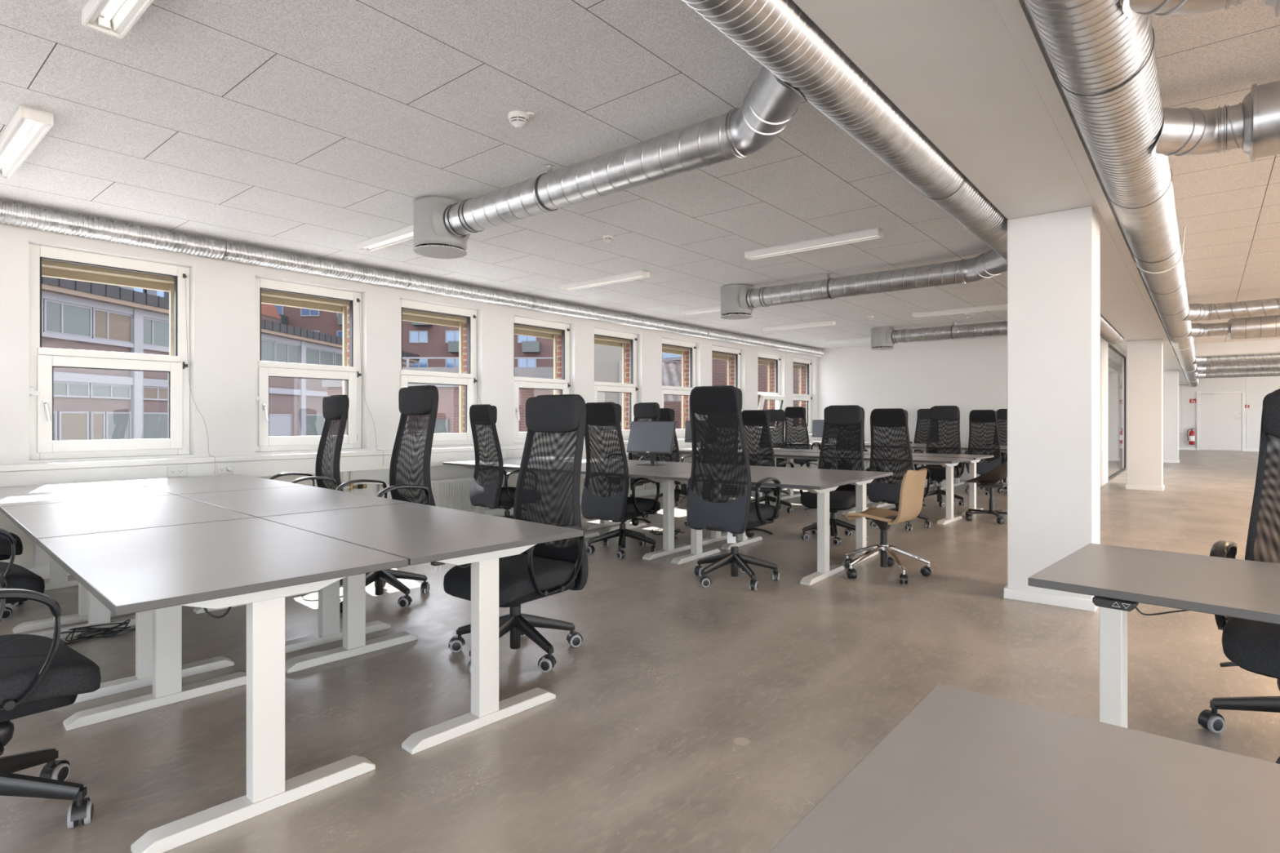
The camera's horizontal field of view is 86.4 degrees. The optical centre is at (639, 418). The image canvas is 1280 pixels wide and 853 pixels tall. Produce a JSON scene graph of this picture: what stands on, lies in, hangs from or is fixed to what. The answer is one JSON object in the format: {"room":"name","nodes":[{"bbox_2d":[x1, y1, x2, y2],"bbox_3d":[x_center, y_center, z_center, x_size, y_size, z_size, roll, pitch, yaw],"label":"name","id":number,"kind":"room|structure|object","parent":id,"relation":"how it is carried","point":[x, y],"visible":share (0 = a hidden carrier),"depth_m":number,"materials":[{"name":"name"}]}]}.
{"room":"open-plan office","nodes":[
{"label":"open-plan office","id":0,"kind":"room"},
{"bbox_2d":[0,222,817,568],"bbox_3d":[-1.965,1.365,8.167,0.400,6.400,18.480,0,0,40],"label":"wall","id":1,"kind":"structure","parent":0,"point":[223,291],"depth_m":6.49,"materials":[{"name":"paint"}]},
{"bbox_2d":[28,243,190,460],"bbox_3d":[-4.232,-0.491,5.443,0.359,1.583,1.041,0,0,40],"label":"window","id":2,"kind":"structure","parent":1,"relation":"in","point":[43,260],"depth_m":5.35,"materials":[{"name":"white paint"}]},
{"bbox_2d":[255,277,361,452],"bbox_3d":[-3.261,-0.491,6.617,0.359,1.583,1.047,0,0,40],"label":"window","id":3,"kind":"structure","parent":1,"relation":"in","point":[268,291],"depth_m":6.56,"materials":[{"name":"white paint"}]},
{"bbox_2d":[0,444,780,568],"bbox_3d":[-1.194,0.790,8.775,0.011,0.560,12.600,0,0,40],"label":"trim","id":4,"kind":"structure","parent":1,"relation":"attached to","point":[25,560],"depth_m":6.11,"materials":[{"name":"grey"}]},
{"bbox_2d":[0,433,812,471],"bbox_3d":[-1.806,0.343,7.983,0.200,0.045,17.960,0,0,40],"label":"trim","id":5,"kind":"structure","parent":1,"relation":"attached to","point":[121,463],"depth_m":5.64,"materials":[{"name":"white paint"}]},
{"bbox_2d":[0,435,822,487],"bbox_3d":[-1.787,0.439,7.968,0.128,0.143,17.960,0,0,40],"label":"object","id":6,"kind":"structure","parent":1,"relation":"attached to","point":[256,468],"depth_m":5.81,"materials":[{"name":"white paint"}]},
{"bbox_2d":[26,467,817,578],"bbox_3d":[-1.837,1.120,7.996,0.015,0.090,17.980,0,0,40],"label":"baseboard","id":7,"kind":"structure","parent":1,"relation":"attached to","point":[42,571],"depth_m":8.15,"materials":[{"name":"white paint"}]},
{"bbox_2d":[379,477,472,510],"bbox_3d":[-2.262,0.770,7.377,0.089,0.510,1.173,0,0,40],"label":"radiator","id":8,"kind":"object","parent":1,"relation":"attached to","point":[451,493],"visible":0.42,"depth_m":7.53,"materials":[{"name":"white metal"}]},
{"bbox_2d":[379,477,472,497],"bbox_3d":[-2.279,0.845,7.349,0.060,0.360,1.108,0,0,40],"label":"grille","id":9,"kind":"object","parent":8,"relation":"attached to","point":[460,487],"depth_m":7.52,"materials":[{"name":"white metal"}]},
{"bbox_2d":[400,298,477,446],"bbox_3d":[-2.353,-0.491,7.714,0.359,1.583,1.059,0,0,40],"label":"window","id":10,"kind":"structure","parent":1,"relation":"in","point":[410,310],"depth_m":7.83,"materials":[{"name":"white paint"}]},
{"bbox_2d":[513,315,570,443],"bbox_3d":[-1.375,-0.491,8.897,0.359,1.583,1.050,0,0,40],"label":"window","id":11,"kind":"structure","parent":1,"relation":"in","point":[522,326],"depth_m":8.91,"materials":[{"name":"white paint"}]},
{"bbox_2d":[579,453,645,495],"bbox_3d":[-0.356,0.770,9.681,0.089,0.510,1.373,0,0,40],"label":"radiator","id":12,"kind":"object","parent":1,"relation":"attached to","point":[582,477],"visible":0.05,"depth_m":9.15,"materials":[{"name":"white metal"}]},
{"bbox_2d":[579,475,644,495],"bbox_3d":[-0.373,0.845,9.653,0.060,0.360,1.308,0,0,40],"label":"grille","id":13,"kind":"object","parent":12,"relation":"attached to","point":[582,477],"depth_m":9.15,"materials":[{"name":"white metal"}]},
{"bbox_2d":[594,328,638,439],"bbox_3d":[-0.466,-0.491,9.996,0.359,1.583,1.042,0,0,40],"label":"window","id":14,"kind":"structure","parent":1,"relation":"in","point":[602,336],"depth_m":10.20,"materials":[{"name":"white paint"}]},
{"bbox_2d":[662,337,696,437],"bbox_3d":[0.515,-0.491,11.182,0.359,1.583,1.051,0,0,40],"label":"window","id":15,"kind":"structure","parent":1,"relation":"in","point":[668,346],"depth_m":11.33,"materials":[{"name":"white paint"}]},
{"bbox_2d":[711,345,741,432],"bbox_3d":[1.425,-0.491,12.281,0.359,1.583,1.082,0,0,40],"label":"window","id":16,"kind":"structure","parent":1,"relation":"in","point":[717,353],"depth_m":12.56,"materials":[{"name":"white paint"}]},
{"bbox_2d":[757,352,786,432],"bbox_3d":[2.458,-0.491,13.439,0.476,1.583,1.055,0,0,40],"label":"window","id":17,"kind":"structure","parent":1,"relation":"in","point":[762,358],"depth_m":13.64,"materials":[{"name":"white paint"}]},
{"bbox_2d":[793,357,812,433],"bbox_3d":[3.321,-0.491,14.573,0.359,1.583,1.030,0,0,40],"label":"window","id":18,"kind":"structure","parent":1,"relation":"in","point":[798,363],"depth_m":14.81,"materials":[{"name":"white paint"}]},
{"bbox_2d":[0,449,1279,852],"bbox_3d":[9.196,1.240,11.211,13.720,0.150,37.400,0,0,40],"label":"floor","id":19,"kind":"structure","parent":0,"point":[686,716],"depth_m":2.88,"materials":[{"name":"beige concrete"}]},
{"bbox_2d":[0,532,25,620],"bbox_3d":[-4.023,0.505,3.991,0.638,1.320,0.637,0,0,-44],"label":"office chair","id":20,"kind":"object","parent":19,"relation":"on","point":[5,544],"visible":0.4,"depth_m":3.97,"materials":[{"name":"black"}]},
{"bbox_2d":[0,528,44,604],"bbox_3d":[-3.009,0.500,2.972,0.632,1.330,0.643,0,0,38],"label":"office chair","id":21,"kind":"object","parent":19,"relation":"on","point":[16,576],"visible":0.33,"depth_m":2.98,"materials":[{"name":"black"}]},
{"bbox_2d":[0,573,101,828],"bbox_3d":[-1.901,0.495,1.844,0.620,1.340,0.642,0,0,38],"label":"office chair","id":22,"kind":"object","parent":19,"relation":"on","point":[38,673],"visible":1,"depth_m":1.89,"materials":[{"name":"black fabric"}]},
{"bbox_2d":[0,480,173,633],"bbox_3d":[-3.608,0.812,4.333,1.395,0.705,0.775,0,0,43],"label":"desk","id":23,"kind":"object","parent":19,"relation":"on","point":[83,491],"visible":0.54,"depth_m":4.16,"materials":[{"name":"grey"}]},
{"bbox_2d":[59,619,135,644],"bbox_3d":[-2.900,1.139,3.640,0.331,0.055,0.160,0,0,-41],"label":"cable tangle","id":24,"kind":"object","parent":19,"relation":"on","point":[104,634],"visible":0.91,"depth_m":3.65,"materials":[{"name":"black plastic"}]},
{"bbox_2d":[0,494,255,704],"bbox_3d":[-2.572,0.812,3.380,1.395,0.705,0.775,0,0,43],"label":"desk","id":25,"kind":"object","parent":19,"relation":"on","point":[42,521],"visible":0.52,"depth_m":3.17,"materials":[{"name":"grey"}]},
{"bbox_2d":[124,474,306,495],"bbox_3d":[-3.079,0.812,4.907,1.395,0.705,0.775,0,0,43],"label":"desk","id":26,"kind":"object","parent":19,"relation":"on","point":[189,485],"visible":0.32,"depth_m":4.85,"materials":[{"name":"grey"}]},
{"bbox_2d":[37,517,408,852],"bbox_3d":[-1.536,0.812,2.428,1.395,0.705,0.775,0,0,43],"label":"desk","id":27,"kind":"object","parent":19,"relation":"on","point":[255,562],"visible":1,"depth_m":2.11,"materials":[{"name":"grey laminate"}]},
{"bbox_2d":[176,485,410,653],"bbox_3d":[-2.043,0.812,3.955,1.395,0.705,0.775,0,0,43],"label":"desk","id":28,"kind":"object","parent":19,"relation":"on","point":[266,502],"visible":0.62,"depth_m":3.69,"materials":[{"name":"grey"}]},
{"bbox_2d":[269,394,349,491],"bbox_3d":[-2.672,0.485,5.349,0.657,1.360,0.650,0,0,-42],"label":"office chair","id":29,"kind":"object","parent":19,"relation":"on","point":[335,407],"visible":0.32,"depth_m":5.48,"materials":[{"name":"black fabric"}]},
{"bbox_2d":[335,385,438,613],"bbox_3d":[-1.670,0.470,4.379,0.625,1.390,0.664,0,0,38],"label":"office chair","id":30,"kind":"object","parent":19,"relation":"on","point":[420,401],"visible":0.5,"depth_m":4.50,"materials":[{"name":"black fabric"}]},
{"bbox_2d":[259,502,583,754],"bbox_3d":[-1.008,0.812,3.003,1.395,0.705,0.775,0,0,43],"label":"desk","id":31,"kind":"object","parent":19,"relation":"on","point":[418,533],"visible":0.95,"depth_m":2.70,"materials":[{"name":"grey laminate"}]},
{"bbox_2d":[469,404,541,519],"bbox_3d":[-1.336,0.512,6.814,0.646,1.305,0.618,0,0,-44],"label":"office chair","id":32,"kind":"object","parent":19,"relation":"on","point":[492,496],"visible":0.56,"depth_m":6.57,"materials":[{"name":"black fabric"}]},
{"bbox_2d":[443,459,586,524],"bbox_3d":[-1.301,0.812,7.101,1.395,0.705,0.775,0,0,38],"label":"desk","id":33,"kind":"object","parent":19,"relation":"on","point":[509,464],"visible":0.16,"depth_m":7.08,"materials":[{"name":"grey"}]},
{"bbox_2d":[443,394,588,673],"bbox_3d":[-0.604,0.518,3.363,0.626,1.293,0.650,0,0,41],"label":"office chair","id":34,"kind":"object","parent":19,"relation":"on","point":[541,571],"visible":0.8,"depth_m":3.45,"materials":[{"name":"black fabric"}]},
{"bbox_2d":[502,456,631,530],"bbox_3d":[-0.822,0.812,7.718,1.395,0.705,0.775,0,0,38],"label":"desk","id":35,"kind":"object","parent":19,"relation":"on","point":[603,523],"visible":0.14,"depth_m":7.36,"materials":[{"name":"grey"}]},
{"bbox_2d":[537,464,702,559],"bbox_3d":[-0.192,0.812,6.241,1.395,0.705,0.775,0,0,38],"label":"desk","id":36,"kind":"object","parent":19,"relation":"on","point":[634,472],"visible":0.45,"depth_m":5.87,"materials":[{"name":"grey"}]},
{"bbox_2d":[581,402,660,559],"bbox_3d":[-0.147,0.512,5.974,0.639,1.305,0.658,0,0,38],"label":"office chair","id":37,"kind":"object","parent":19,"relation":"on","point":[619,507],"visible":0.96,"depth_m":5.76,"materials":[{"name":"black fabric"}]},
{"bbox_2d":[606,402,660,518],"bbox_3d":[-0.092,0.480,8.277,0.653,1.370,0.658,0,0,42],"label":"office chair","id":38,"kind":"object","parent":19,"relation":"on","point":[642,411],"visible":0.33,"depth_m":8.40,"materials":[{"name":"black"}]},
{"bbox_2d":[594,460,742,546],"bbox_3d":[0.286,0.812,6.858,1.395,0.705,0.775,0,0,38],"label":"desk","id":39,"kind":"object","parent":19,"relation":"on","point":[716,536],"visible":0.23,"depth_m":6.83,"materials":[{"name":"grey"}]},
{"bbox_2d":[626,421,676,466],"bbox_3d":[0.111,0.242,6.786,0.545,0.436,0.180,0,0,38],"label":"monitor","id":40,"kind":"object","parent":39,"relation":"on","point":[653,437],"visible":1,"depth_m":6.77,"materials":[{"name":"grey"}]},
{"bbox_2d":[652,408,699,506],"bbox_3d":[0.513,0.510,9.374,0.652,1.310,0.623,0,0,-42],"label":"office chair","id":41,"kind":"object","parent":19,"relation":"on","point":[665,414],"visible":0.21,"depth_m":9.11,"materials":[{"name":"black"}]},
{"bbox_2d":[686,385,781,591],"bbox_3d":[0.670,0.470,4.910,0.622,1.390,0.656,0,0,36],"label":"office chair","id":42,"kind":"object","parent":19,"relation":"on","point":[737,516],"visible":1,"depth_m":4.69,"materials":[{"name":"black fabric"}]},
{"bbox_2d":[655,470,860,585],"bbox_3d":[0.916,0.812,5.381,1.395,0.705,0.775,0,0,38],"label":"desk","id":43,"kind":"object","parent":19,"relation":"on","point":[822,486],"visible":0.8,"depth_m":5.04,"materials":[{"name":"grey metal"}]},
{"bbox_2d":[740,409,794,513],"bbox_3d":[1.597,0.527,8.552,0.625,1.275,0.673,0,0,42],"label":"office chair","id":44,"kind":"object","parent":19,"relation":"on","point":[755,419],"visible":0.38,"depth_m":8.33,"materials":[{"name":"black"}]},
{"bbox_2d":[750,409,786,490],"bbox_3d":[2.074,0.502,11.193,0.656,1.325,0.667,0,0,40],"label":"office chair","id":45,"kind":"object","parent":19,"relation":"on","point":[775,415],"visible":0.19,"depth_m":11.32,"materials":[{"name":"black"}]},
{"bbox_2d":[747,451,844,503],"bbox_3d":[2.058,0.812,9.057,1.395,0.705,0.775,0,0,42],"label":"desk","id":46,"kind":"object","parent":19,"relation":"on","point":[784,455],"visible":0.09,"depth_m":8.88,"materials":[{"name":"grey"}]},
{"bbox_2d":[784,406,820,466],"bbox_3d":[2.906,0.475,12.286,0.651,1.380,0.657,0,0,38],"label":"office chair","id":47,"kind":"object","parent":19,"relation":"on","point":[798,412],"visible":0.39,"depth_m":12.05,"materials":[{"name":"black"}]},
{"bbox_2d":[720,465,893,565],"bbox_3d":[1.395,0.812,5.998,1.395,0.705,0.775,0,0,38],"label":"desk","id":48,"kind":"object","parent":19,"relation":"on","point":[866,477],"visible":0.55,"depth_m":5.71,"materials":[{"name":"grey metal"}]},
{"bbox_2d":[799,404,869,545],"bbox_3d":[1.888,0.516,6.593,0.616,1.297,0.638,0,0,36],"label":"office chair","id":49,"kind":"object","parent":19,"relation":"on","point":[843,498],"visible":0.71,"depth_m":6.72,"materials":[{"name":"black fabric"}]},
{"bbox_2d":[844,467,932,583],"bbox_3d":[1.819,0.763,5.132,0.634,0.801,0.662,0,0,42],"label":"shell chair","id":50,"kind":"object","parent":19,"relation":"on","point":[912,489],"visible":1,"depth_m":5.01,"materials":[{"name":"beige wood"}]},
{"bbox_2d":[865,408,930,530],"bbox_3d":[2.794,0.527,7.390,0.629,1.275,0.670,0,0,40],"label":"office chair","id":51,"kind":"object","parent":19,"relation":"on","point":[892,419],"visible":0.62,"depth_m":7.17,"materials":[{"name":"black fabric"}]},
{"bbox_2d":[832,454,973,524],"bbox_3d":[3.109,0.812,8.125,1.395,0.705,0.775,0,0,42],"label":"desk","id":52,"kind":"object","parent":19,"relation":"on","point":[947,462],"visible":0.66,"depth_m":7.73,"materials":[{"name":"grey"}]},
{"bbox_2d":[905,408,939,465],"bbox_3d":[5.404,0.482,12.973,0.657,1.365,0.659,0,0,40],"label":"office chair","id":53,"kind":"object","parent":19,"relation":"on","point":[922,414],"visible":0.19,"depth_m":13.21,"materials":[{"name":"black"}]},
{"bbox_2d":[863,452,993,515],"bbox_3d":[3.690,0.812,8.779,1.395,0.705,0.775,0,0,42],"label":"desk","id":54,"kind":"object","parent":19,"relation":"on","point":[976,458],"visible":0.4,"depth_m":8.39,"materials":[{"name":"grey"}]},
{"bbox_2d":[914,405,965,506],"bbox_3d":[4.097,0.490,9.290,0.628,1.350,0.639,0,0,39],"label":"office chair","id":55,"kind":"object","parent":19,"relation":"on","point":[940,414],"visible":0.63,"depth_m":9.41,"materials":[{"name":"black fabric"}]},
{"bbox_2d":[964,409,1007,495],"bbox_3d":[5.432,0.512,10.605,0.652,1.305,0.628,0,0,40],"label":"office chair","id":56,"kind":"object","parent":19,"relation":"on","point":[984,417],"visible":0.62,"depth_m":10.41,"materials":[{"name":"black"}]},
{"bbox_2d":[964,460,1007,524],"bbox_3d":[4.081,0.744,7.824,0.664,0.842,0.605,0,0,34],"label":"chair","id":57,"kind":"object","parent":19,"relation":"on","point":[999,473],"visible":0.83,"depth_m":7.74,"materials":[{"name":"black"}]},
{"bbox_2d":[985,408,1007,484],"bbox_3d":[6.470,0.490,12.090,0.621,1.350,0.652,0,0,40],"label":"office chair","id":58,"kind":"object","parent":19,"relation":"on","point":[1002,414],"visible":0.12,"depth_m":12.31,"materials":[{"name":"black"}]},
{"bbox_2d":[768,684,1279,852],"bbox_3d":[0.809,0.812,0.444,1.395,0.705,0.775,0,0,40],"label":"desk","id":59,"kind":"object","parent":19,"relation":"on","point":[963,771],"visible":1,"depth_m":0.83,"materials":[{"name":"grey laminate"}]},
{"bbox_2d":[1003,205,1100,612],"bbox_3d":[2.693,-0.066,4.436,0.499,2.462,0.440,0,0,40],"label":"pillar","id":60,"kind":"structure","parent":19,"relation":"on","point":[1054,258],"depth_m":4.28,"materials":[{"name":"paint"}]},
{"bbox_2d":[1125,338,1164,491],"bbox_3d":[8.389,-0.066,11.321,0.499,2.462,0.440,0,0,40],"label":"pillar","id":61,"kind":"structure","parent":19,"relation":"on","point":[1144,357],"depth_m":11.15,"materials":[{"name":"paint"}]},
{"bbox_2d":[1027,542,1279,728],"bbox_3d":[1.887,0.812,1.756,1.395,0.705,0.794,0,0,45],"label":"desk","id":62,"kind":"object","parent":19,"relation":"on","point":[1119,579],"visible":0.77,"depth_m":2.01,"materials":[{"name":"grey laminate"}]},
{"bbox_2d":[1092,595,1187,615],"bbox_3d":[1.336,0.500,1.796,0.235,0.034,0.072,0,0,40],"label":"switch","id":63,"kind":"object","parent":62,"relation":"attached to","point":[1127,603],"depth_m":1.80,"materials":[{"name":"black"}]},
{"bbox_2d":[1163,369,1179,462],"bbox_3d":[14.208,-0.066,18.356,0.499,2.462,0.440,0,0,40],"label":"pillar","id":64,"kind":"structure","parent":19,"relation":"on","point":[1171,378],"depth_m":18.15,"materials":[{"name":"paint"}]},
{"bbox_2d":[1197,388,1279,764],"bbox_3d":[2.349,0.522,2.363,0.642,1.285,0.638,0,0,-42],"label":"office chair","id":65,"kind":"object","parent":19,"relation":"on","point":[1252,646],"visible":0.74,"depth_m":2.53,"materials":[{"name":"black fabric"}]},
{"bbox_2d":[0,0,1279,351],"bbox_3d":[9.274,-1.695,11.147,13.920,0.350,37.400,0,0,40],"label":"ceiling","id":66,"kind":"structure","parent":0,"point":[312,128],"depth_m":3.81,"materials":[{"name":"white tile"}]},
{"bbox_2d":[0,105,53,179],"bbox_3d":[-3.428,-1.491,3.732,1.220,0.058,0.125,0,0,40],"label":"ceiling light","id":67,"kind":"object","parent":66,"relation":"attached to","point":[27,127],"visible":1,"depth_m":3.57,"materials":[{"name":"white plastic"}]},
{"bbox_2d":[81,0,154,39],"bbox_3d":[-1.563,-1.491,2.189,1.220,0.058,0.125,0,0,40],"label":"ceiling light","id":68,"kind":"object","parent":66,"relation":"attached to","point":[116,18],"visible":1,"depth_m":2.50,"materials":[{"name":"white"}]},
{"bbox_2d":[356,224,413,252],"bbox_3d":[-1.937,-1.491,5.535,1.220,0.058,0.125,0,0,40],"label":"ceiling light","id":69,"kind":"object","parent":66,"relation":"attached to","point":[405,233],"visible":0.56,"depth_m":5.64,"materials":[{"name":"white"}]},
{"bbox_2d":[0,200,824,356],"bbox_3d":[-1.774,-1.428,7.872,0.160,0.160,17.850,0,0,40],"label":"air duct","id":70,"kind":"object","parent":66,"relation":"hanging from","point":[19,215],"visible":1,"depth_m":6.31,"materials":[{"name":"silver metal"}]},
{"bbox_2d":[413,195,470,258],"bbox_3d":[-1.401,-1.340,4.793,0.379,0.360,0.368,0,0,40],"label":"ceiling vent","id":71,"kind":"object","parent":66,"relation":"in","point":[432,237],"visible":0.76,"depth_m":4.64,"materials":[{"name":"grey metal"}]},
{"bbox_2d":[507,110,535,128],"bbox_3d":[-0.596,-1.487,3.402,0.132,0.066,0.110,0,0,40],"label":"smoke detector","id":72,"kind":"object","parent":66,"relation":"attached to","point":[519,119],"visible":1,"depth_m":3.38,"materials":[{"name":"white plastic"}]},
{"bbox_2d":[559,270,649,291],"bbox_3d":[-0.407,-1.491,7.384,1.220,0.058,0.125,0,0,40],"label":"ceiling light","id":73,"kind":"object","parent":66,"relation":"attached to","point":[640,274],"visible":1,"depth_m":7.32,"materials":[{"name":"white"}]},
{"bbox_2d":[444,65,807,235],"bbox_3d":[-0.181,-1.379,3.726,0.570,0.282,2.849,0,0,-41],"label":"air duct","id":74,"kind":"object","parent":66,"relation":"hanging from","point":[770,104],"visible":0.96,"depth_m":3.51,"materials":[{"name":"metal"}]},
{"bbox_2d":[720,284,753,319],"bbox_3d":[1.111,-1.340,7.829,0.379,0.360,0.368,0,0,40],"label":"ceiling vent","id":75,"kind":"object","parent":66,"relation":"in","point":[735,305],"visible":0.94,"depth_m":7.68,"materials":[{"name":"grey metal"}]},
{"bbox_2d":[744,227,884,260],"bbox_3d":[1.458,-1.491,5.841,1.220,0.058,0.125,0,0,40],"label":"ceiling light","id":76,"kind":"object","parent":66,"relation":"attached to","point":[876,233],"visible":1,"depth_m":5.77,"materials":[{"name":"white"}]},
{"bbox_2d":[746,249,1007,307],"bbox_3d":[2.330,-1.379,6.762,0.570,0.282,2.849,0,0,-41],"label":"air duct","id":77,"kind":"object","parent":66,"relation":"hanging from","point":[990,264],"visible":0.96,"depth_m":6.67,"materials":[{"name":"metal"}]},
{"bbox_2d":[870,326,894,350],"bbox_3d":[4.049,-1.340,11.381,0.379,0.360,0.368,0,0,40],"label":"ceiling vent","id":78,"kind":"object","parent":66,"relation":"in","point":[881,337],"visible":0.97,"depth_m":11.23,"materials":[{"name":"grey metal"}]},
{"bbox_2d":[681,0,1124,344],"bbox_3d":[2.196,-1.360,4.419,0.268,0.268,17.590,0,0,40],"label":"air duct","id":79,"kind":"object","parent":66,"relation":"hanging from","point":[778,34],"visible":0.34,"depth_m":2.68,"materials":[{"name":"metal"}]},
{"bbox_2d":[892,320,1007,342],"bbox_3d":[5.269,-1.379,10.314,0.570,0.282,2.849,0,0,-41],"label":"air duct","id":80,"kind":"object","parent":66,"relation":"hanging from","point":[996,328],"visible":0.6,"depth_m":10.62,"materials":[{"name":"metal"}]},
{"bbox_2d":[912,303,1007,317],"bbox_3d":[4.403,-1.491,9.401,1.220,0.058,0.125,0,0,40],"label":"ceiling light","id":81,"kind":"object","parent":66,"relation":"attached to","point":[1002,306],"visible":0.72,"depth_m":9.35,"materials":[{"name":"white"}]},
{"bbox_2d":[792,0,1186,384],"bbox_3d":[8.639,-1.413,11.607,0.485,0.233,36.900,0,0,40],"label":"beam","id":82,"kind":"structure","parent":66,"relation":"attached to","point":[955,69],"depth_m":2.79,"materials":[{"name":"paint"}]},
{"bbox_2d":[993,0,1188,384],"bbox_3d":[8.849,-1.305,11.434,0.060,0.030,36.900,0,0,40],"label":"beam","id":83,"kind":"structure","parent":66,"relation":"attached to","point":[1015,15],"depth_m":2.96,"materials":[{"name":"paint"}]},
{"bbox_2d":[1024,0,1199,386],"bbox_3d":[8.940,-1.348,11.286,0.393,0.344,36.768,0,0,40],"label":"air duct","id":84,"kind":"object","parent":66,"relation":"hanging from","point":[1103,59],"visible":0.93,"depth_m":2.80,"materials":[{"name":"metal"}]},
{"bbox_2d":[1120,0,1279,17],"bbox_3d":[4.006,-1.325,0.047,6.657,0.326,0.466,0,0,40],"label":"duct","id":85,"kind":"object","parent":84,"relation":"attached to","point":[1131,8],"visible":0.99,"depth_m":2.02,"materials":[{"name":"grey"}]},
{"bbox_2d":[1149,80,1279,160],"bbox_3d":[4.924,-1.325,1.157,6.657,0.326,0.466,0,0,40],"label":"duct","id":86,"kind":"object","parent":84,"relation":"attached to","point":[1252,125],"visible":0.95,"depth_m":3.04,"materials":[{"name":"grey metal"}]},
{"bbox_2d":[1182,297,1279,321],"bbox_3d":[9.343,-1.325,6.415,6.770,0.233,0.418,0,0,40],"label":"duct","id":87,"kind":"object","parent":84,"relation":"attached to","point":[1268,307],"visible":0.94,"depth_m":8.24,"materials":[{"name":"metal"}]},
{"bbox_2d":[1187,315,1279,339],"bbox_3d":[10.725,-1.325,8.169,6.657,0.332,0.469,0,0,40],"label":"duct","id":88,"kind":"object","parent":84,"relation":"attached to","point":[1263,326],"visible":0.9,"depth_m":9.80,"materials":[{"name":"grey"}]},
{"bbox_2d":[1191,352,1279,364],"bbox_3d":[14.821,-1.325,13.043,6.779,0.256,0.442,0,0,40],"label":"duct","id":89,"kind":"object","parent":84,"relation":"attached to","point":[1261,357],"visible":0.65,"depth_m":14.67,"materials":[{"name":"metal"}]},
{"bbox_2d":[1193,360,1279,373],"bbox_3d":[16.986,-1.325,15.663,6.782,0.266,0.454,0,0,40],"label":"duct","id":90,"kind":"object","parent":84,"relation":"attached to","point":[1260,366],"visible":0.74,"depth_m":17.22,"materials":[{"name":"metal"}]},
{"bbox_2d":[1195,369,1279,378],"bbox_3d":[19.090,-1.325,18.206,6.782,0.266,0.454,0,0,40],"label":"duct","id":91,"kind":"object","parent":84,"relation":"attached to","point":[1273,372],"visible":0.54,"depth_m":19.69,"materials":[{"name":"metal"}]},
{"bbox_2d":[1172,339,1279,357],"bbox_3d":[13.808,-1.407,11.906,7.100,0.245,0.350,0,0,40],"label":"beam","id":92,"kind":"structure","parent":66,"relation":"attached to","point":[1269,346],"depth_m":13.41,"materials":[{"name":"paint"}]},
{"bbox_2d":[817,336,1101,486],"bbox_3d":[5.912,-0.177,13.344,5.180,2.685,0.140,0,0,40],"label":"wall","id":93,"kind":"structure","parent":0,"point":[969,375],"depth_m":13.57,"materials":[{"name":"paint"}]},
{"bbox_2d":[1101,337,1126,486],"bbox_3d":[13.899,-0.177,19.014,0.100,2.685,18.780,0,0,40],"label":"wall","id":94,"kind":"structure","parent":0,"point":[1104,343],"depth_m":12.17,"materials":[{"name":"paint"}]},
{"bbox_2d":[1107,342,1125,480],"bbox_3d":[9.941,-0.135,14.229,0.040,2.600,4.200,0,0,40],"label":"window","id":95,"kind":"structure","parent":94,"relation":"in","point":[1116,360],"depth_m":14.23,"materials":[{"name":"clear glass"}]},
{"bbox_2d":[1178,376,1279,451],"bbox_3d":[23.076,-0.177,23.706,8.260,2.685,0.150,0,0,40],"label":"wall","id":96,"kind":"structure","parent":0,"point":[1258,388],"depth_m":24.66,"materials":[{"name":"paint"}]},
{"bbox_2d":[1196,390,1244,451],"bbox_3d":[21.295,0.070,25.004,1.340,2.190,0.120,0,0,40],"label":"door","id":97,"kind":"structure","parent":96,"relation":"in","point":[1222,413],"depth_m":25.00,"materials":[{"name":"white paint"}]},
{"label":"outside","id":98,"kind":"structure","parent":0,"visible":0},
{"bbox_3d":[-5.324,4.715,56.317,200.000,0.100,240.000,0,0,40],"label":"ground","id":99,"kind":"structure","parent":98,"visible":0},
{"bbox_2d":[106,284,280,323],"bbox_3d":[-35.262,-3.737,49.770,13.343,16.805,9.060,0,0,0],"label":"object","id":100,"kind":"structure","parent":99,"relation":"on","point":[269,313],"depth_m":51.83,"materials":[{"name":"brick"}]},
{"bbox_2d":[41,276,419,440],"bbox_3d":[-23.710,-0.197,36.936,9.565,9.724,34.528,0,0,5],"label":"office wing","id":101,"kind":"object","parent":99,"relation":"on","point":[89,404],"visible":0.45,"depth_m":27.00},
{"bbox_2d":[275,305,553,367],"bbox_3d":[-20.108,-5.358,61.940,31.136,20.046,10.120,0,0,0],"label":"apartment block","id":102,"kind":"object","parent":99,"relation":"on","point":[423,340],"visible":0.08,"depth_m":58.00,"materials":[{"name":"brick"}]},
{"bbox_2d":[321,356,553,435],"bbox_3d":[-5.144,1.471,19.990,7.338,6.388,2.220,0,0,0],"label":"brick outbuilding","id":103,"kind":"structure","parent":99,"relation":"on","point":[447,415],"depth_m":19.00,"materials":[{"name":"brick"}]},
{"bbox_2d":[594,344,622,430],"bbox_3d":[-0.535,0.919,16.955,1.185,7.491,3.090,0,0,0],"label":"stair tower","id":104,"kind":"structure","parent":99,"relation":"on","point":[607,359],"depth_m":15.50,"materials":[{"name":"grey"}]},
{"bbox_2d":[662,360,680,401],"bbox_3d":[0.623,1.812,12.204,0.699,5.706,0.096,0,0,-2],"label":"tarpaulin","id":105,"kind":"object","parent":99,"relation":"on","point":[671,370],"visible":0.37,"depth_m":12.20,"materials":[{"name":"grey"}]},
{"bbox_2d":[662,352,798,428],"bbox_3d":[3.917,-0.835,21.600,7.600,11.000,6.120,0,0,40],"label":"brick wing","id":106,"kind":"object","parent":99,"relation":"on","point":[718,366],"visible":0.05,"depth_m":19.16,"materials":[{"name":"red"}]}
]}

